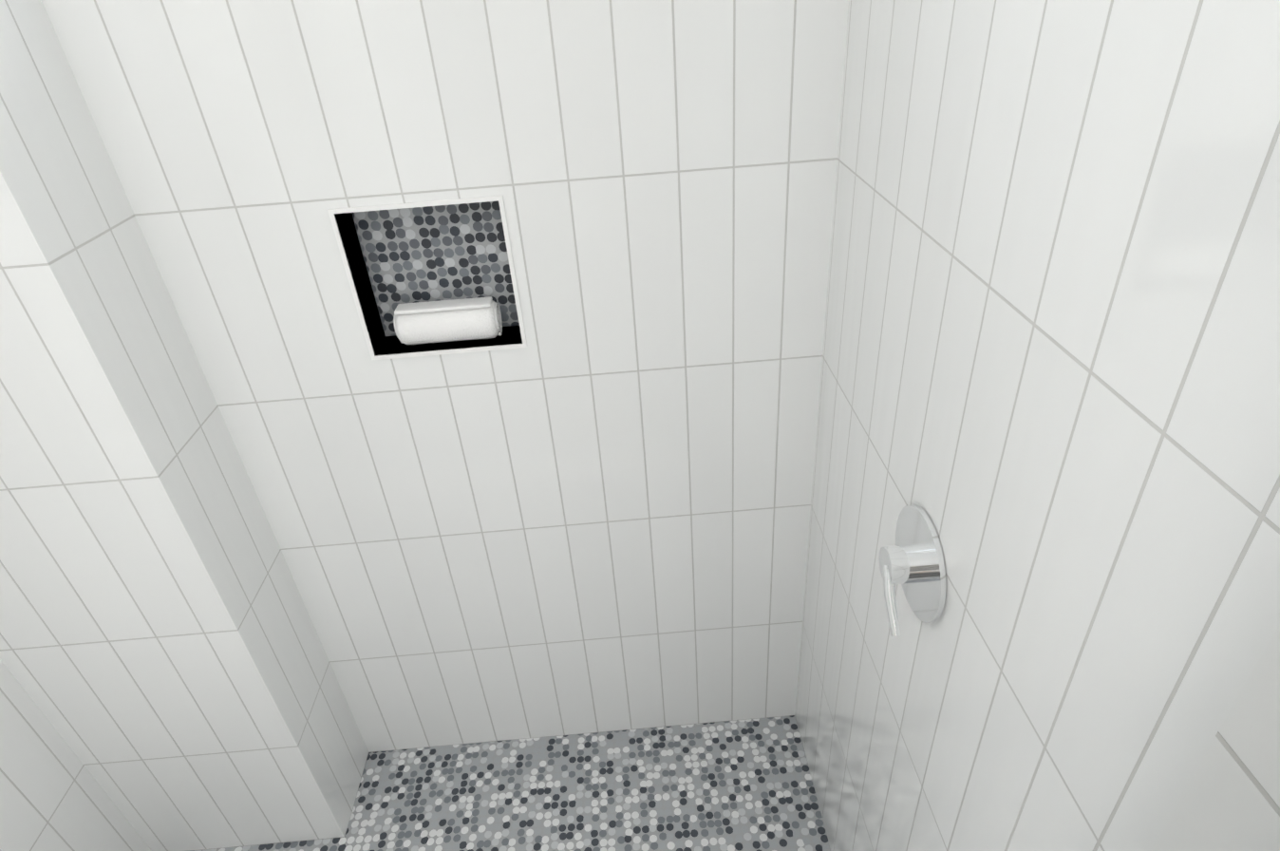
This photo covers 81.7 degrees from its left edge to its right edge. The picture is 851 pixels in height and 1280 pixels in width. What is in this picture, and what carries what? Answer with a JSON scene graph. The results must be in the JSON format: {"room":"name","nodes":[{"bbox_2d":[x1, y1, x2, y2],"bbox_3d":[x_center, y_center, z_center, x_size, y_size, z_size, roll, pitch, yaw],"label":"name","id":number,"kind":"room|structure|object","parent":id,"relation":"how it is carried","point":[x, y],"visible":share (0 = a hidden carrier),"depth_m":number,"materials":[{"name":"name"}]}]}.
{"room":"bathroom","nodes":[
{"label":"bathroom","id":0,"kind":"room"},
{"bbox_2d":[0,658,151,850],"bbox_3d":[-1.355,0.960,-0.517,0.132,3.050,4.740,-5,33,-1],"label":"wall","id":1,"kind":"structure","parent":0,"point":[54,796],"depth_m":1.64,"materials":[{"name":"white tile"}]},
{"bbox_2d":[0,0,368,850],"bbox_3d":[-1.153,-0.205,1.276,0.520,3.050,0.250,-5,33,-1],"label":"wall","id":2,"kind":"structure","parent":0,"point":[163,657],"depth_m":1.46,"materials":[{"name":"white tile"}]},
{"bbox_2d":[41,0,848,752],"bbox_3d":[-0.460,-0.362,1.438,1.930,3.050,0.120,-5,33,-1],"label":"wall","id":3,"kind":"structure","parent":0,"point":[587,509],"depth_m":1.49,"materials":[{"name":"white tile"}]},
{"bbox_2d":[327,195,527,359],"bbox_3d":[-0.400,-0.299,1.462,0.316,0.306,0.094,-5,33,-1],"label":"trim","id":4,"kind":"structure","parent":3,"relation":"attached to","point":[355,292],"depth_m":1.46,"materials":[{"name":"white"}]},
{"bbox_2d":[393,296,502,344],"bbox_3d":[-0.393,-0.214,1.518,0.207,0.084,0.080,-5,33,-1],"label":"rolled towel","id":5,"kind":"object","parent":4,"relation":"on","point":[447,320],"visible":1,"depth_m":1.48,"materials":[{"name":"white fabric"}]},
{"bbox_2d":[794,0,1279,850],"bbox_3d":[0.551,0.802,-0.501,0.142,3.050,4.740,-5,33,-1],"label":"wall","id":6,"kind":"structure","parent":0,"point":[1049,395],"depth_m":0.74,"materials":[{"name":"white tile"}]},
{"bbox_2d":[878,505,946,635],"bbox_3d":[0.384,0.205,1.091,0.062,0.170,0.170,-5,33,-1],"label":"shower valve","id":7,"kind":"object","parent":6,"relation":"attached to","point":[912,561],"visible":0.92,"depth_m":1.07,"materials":[{"name":"silver metal"}]},
{"bbox_2d":[1148,623,1279,850],"bbox_3d":[0.366,0.266,0.358,0.148,3.050,0.140,-5,33,-1],"label":"wall","id":8,"kind":"structure","parent":0,"point":[1229,799],"depth_m":0.35,"materials":[{"name":"white tile"}]},
{"bbox_3d":[0.811,2.279,0.052,4.240,0.060,5.420,-5,33,-1],"label":"floor","id":9,"kind":"structure","parent":0,"visible":0},
{"bbox_2d":[192,715,830,850],"bbox_3d":[-0.393,1.257,1.712,1.800,0.025,1.160,-5,33,-1],"label":"floor","id":10,"kind":"structure","parent":9,"relation":"on","point":[747,784],"depth_m":2.04,"materials":[{"name":"tile"}]}
]}

